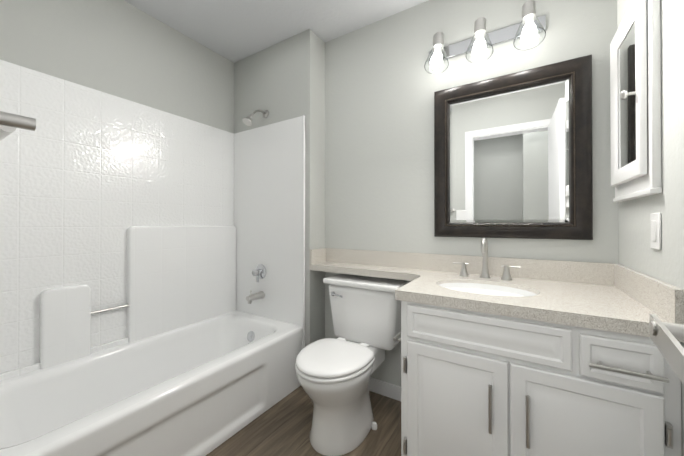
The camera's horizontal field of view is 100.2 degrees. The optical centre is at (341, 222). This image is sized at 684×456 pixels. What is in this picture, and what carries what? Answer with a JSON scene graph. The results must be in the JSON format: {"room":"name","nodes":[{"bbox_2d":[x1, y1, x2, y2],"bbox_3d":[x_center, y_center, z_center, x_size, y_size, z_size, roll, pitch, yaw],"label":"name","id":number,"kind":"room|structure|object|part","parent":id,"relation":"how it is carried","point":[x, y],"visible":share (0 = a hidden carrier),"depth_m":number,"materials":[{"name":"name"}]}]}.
{"room":"bathroom","nodes":[
{"label":"bathroom","id":0,"kind":"room"},
{"bbox_2d":[0,0,233,132],"bbox_3d":[-1.711,-0.111,1.168,0.120,2.440,3.500,0,0,32],"label":"wall","id":1,"kind":"structure","parent":0,"point":[123,49],"depth_m":1.70,"materials":[{"name":"grey paint"}]},
{"bbox_2d":[124,0,427,62],"bbox_3d":[-0.359,-1.365,0.395,3.400,0.060,3.600,0,0,32],"label":"ceiling","id":2,"kind":"structure","parent":0,"point":[233,31],"depth_m":1.86,"materials":[{"name":"white paint"}]},
{"bbox_2d":[234,29,324,346],"bbox_3d":[-0.510,-0.104,2.235,0.795,2.440,0.180,0,0,32],"label":"wall","id":3,"kind":"structure","parent":0,"point":[282,80],"depth_m":2.05,"materials":[{"name":"grey paint"}]},
{"bbox_2d":[206,386,400,455],"bbox_3d":[-0.359,1.135,0.381,3.400,0.060,3.600,0,0,32],"label":"floor","id":4,"kind":"structure","parent":0,"point":[282,427],"depth_m":1.50,"materials":[{"name":"wood"}]},
{"bbox_2d":[0,59,304,455],"bbox_3d":[-0.969,0.127,1.526,0.758,1.970,1.505,0,0,32],"label":"bathtub","id":5,"kind":"object","parent":4,"relation":"on","point":[152,281],"visible":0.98,"depth_m":1.62,"materials":[{"name":"white plastic"}]},
{"bbox_3d":[-0.647,0.375,2.130,0.048,0.048,0.042,0,0,32],"label":"valve knob","id":6,"kind":"part","parent":5,"relation":"part of","materials":[{"name":"silver metal"}]},
{"bbox_3d":[-0.645,0.543,2.114,0.066,0.097,0.137,0,0,32],"label":"spout","id":7,"kind":"part","parent":5,"relation":"part of","materials":[{"name":"silver metal"}]},
{"bbox_2d":[295,273,409,455],"bbox_3d":[0.025,0.733,1.589,0.500,0.757,0.689,0,0,32],"label":"toilet","id":8,"kind":"object","parent":4,"relation":"on","point":[333,376],"visible":0.9,"depth_m":1.48,"materials":[{"name":"white ceramic"}]},
{"bbox_3d":[-0.052,0.698,1.465,0.376,0.051,0.397,0,0,32],"label":"seat lid","id":9,"kind":"part","parent":8,"relation":"part of","materials":[{"name":"white plastic"}]},
{"bbox_3d":[-0.018,0.919,1.519,0.368,0.385,0.507,0,0,32],"label":"bowl","id":10,"kind":"part","parent":8,"relation":"part of","materials":[{"name":"white ceramic"}]},
{"bbox_3d":[0.150,0.570,1.791,0.464,0.357,0.202,0,0,32],"label":"tank","id":11,"kind":"part","parent":8,"relation":"part of","materials":[{"name":"white ceramic"}]},
{"bbox_3d":[0.147,0.373,1.788,0.500,0.035,0.227,0,0,32],"label":"tank lid","id":12,"kind":"part","parent":8,"relation":"part of","materials":[{"name":"white ceramic"}]},
{"bbox_2d":[393,297,683,455],"bbox_3d":[0.696,0.715,1.213,0.841,0.790,0.632,0,0,32],"label":"bathroom vanity","id":13,"kind":"object","parent":4,"relation":"on","point":[502,356],"depth_m":0.94,"materials":[{"name":"painted wood"},{"name":"granite"},{"name":"brushed nickel"}]},
{"bbox_2d":[310,261,669,332],"bbox_3d":[0.390,0.301,1.426,1.582,0.040,0.598,0,0,32],"label":"countertop","id":14,"kind":"structure","parent":13,"relation":"on","point":[564,300],"depth_m":1.09,"materials":[{"name":"beige stone"}]},
{"bbox_2d":[450,237,521,280],"bbox_3d":[0.709,0.178,1.428,0.305,0.206,0.125,0,0,32],"label":"faucet","id":15,"kind":"object","parent":14,"relation":"on","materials":[{"name":"silver metal"}]},
{"bbox_2d":[442,281,529,296],"bbox_3d":[0.616,0.362,1.239,0.392,0.135,0.294,0,0,32],"label":"sink","id":16,"kind":"object","parent":14,"relation":"in","point":[513,290],"depth_m":1.34,"materials":[{"name":"white ceramic"}]},
{"bbox_2d":[325,0,618,386],"bbox_3d":[0.243,-0.106,1.944,2.621,2.440,0.120,0,0,32],"label":"wall","id":17,"kind":"structure","parent":0,"point":[382,85],"depth_m":1.75,"materials":[{"name":"grey paint"}]},
{"bbox_2d":[369,377,400,400],"bbox_3d":[0.210,1.071,1.880,0.793,0.085,0.012,0,0,32],"label":"baseboard","id":18,"kind":"structure","parent":17,"relation":"attached to","point":[387,389],"depth_m":1.83,"materials":[{"name":"white wood"}]},
{"bbox_2d":[322,249,617,284],"bbox_3d":[0.543,0.233,1.672,1.582,0.098,0.018,0,0,32],"label":"backsplash","id":19,"kind":"structure","parent":17,"relation":"attached to","point":[594,273],"depth_m":1.50,"materials":[{"name":"beige stone"}]},
{"bbox_2d":[424,0,545,73],"bbox_3d":[0.709,-0.939,1.471,0.567,0.215,0.200,0,0,32],"label":"sconce","id":20,"kind":"object","parent":17,"relation":"attached to","point":[528,32],"visible":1,"depth_m":1.46,"materials":[{"name":"glass"}]},
{"bbox_2d":[434,54,592,239],"bbox_3d":[0.836,-0.339,1.480,0.700,0.840,0.043,0,0,32],"label":"mirror","id":21,"kind":"object","parent":17,"relation":"attached to","point":[513,157],"visible":1,"depth_m":1.45,"materials":[{"name":"brown metal"}]},
{"bbox_3d":[0.843,-0.339,1.492,0.552,0.692,0.003,0,0,32],"label":"glass","id":22,"kind":"part","parent":21,"relation":"part of","materials":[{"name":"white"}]},
{"bbox_2d":[617,0,683,455],"bbox_3d":[0.414,-0.118,-0.151,0.120,2.440,3.500,0,0,32],"label":"wall","id":23,"kind":"structure","parent":0,"point":[665,263],"depth_m":0.84,"materials":[{"name":"grey paint"}]},
{"bbox_2d":[610,0,661,201],"bbox_3d":[1.054,-0.442,1.072,0.078,0.708,0.418,0,0,32],"label":"medicine cabinet","id":24,"kind":"object","parent":23,"relation":"attached to","point":[635,97],"visible":1,"depth_m":0.95,"materials":[{"name":"white wood"}]},
{"bbox_3d":[0.963,-0.432,0.964,0.038,0.030,0.031,0,0,32],"label":"knob","id":25,"kind":"part","parent":24,"relation":"part of","materials":[{"name":"silver metal"}]},
{"bbox_2d":[614,265,683,323],"bbox_3d":[1.050,0.230,1.006,0.018,0.098,0.580,0,0,32],"label":"backsplash","id":26,"kind":"structure","parent":23,"relation":"attached to","point":[667,300],"depth_m":0.89,"materials":[{"name":"beige stone"}]},
{"bbox_2d":[650,213,660,249],"bbox_3d":[0.997,0.028,0.911,0.009,0.116,0.070,0,0,32],"label":"light switch","id":27,"kind":"object","parent":23,"relation":"attached to","point":[655,230],"visible":0.98,"depth_m":0.90,"materials":[{"name":"white plastic"}]},
{"bbox_3d":[-1.058,-0.114,0.622,1.565,2.440,0.120,0,0,32],"label":"wall","id":28,"kind":"structure","parent":0,"visible":0},
{"bbox_2d":[0,111,35,140],"bbox_3d":[-0.742,-0.149,0.552,0.624,0.048,0.093,0,0,32],"label":"towel bar","id":29,"kind":"object","parent":28,"relation":"attached to","point":[10,123],"visible":1,"depth_m":0.42,"materials":[{"name":"silver metal"}]},
{"label":"bathroom door","id":30,"kind":"structure","parent":0,"visible":0},
{"bbox_2d":[649,313,683,384],"bbox_3d":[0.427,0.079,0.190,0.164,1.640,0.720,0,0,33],"label":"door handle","id":31,"kind":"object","parent":30,"relation":"attached to","point":[665,336],"depth_m":0.45,"materials":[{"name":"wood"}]}
]}

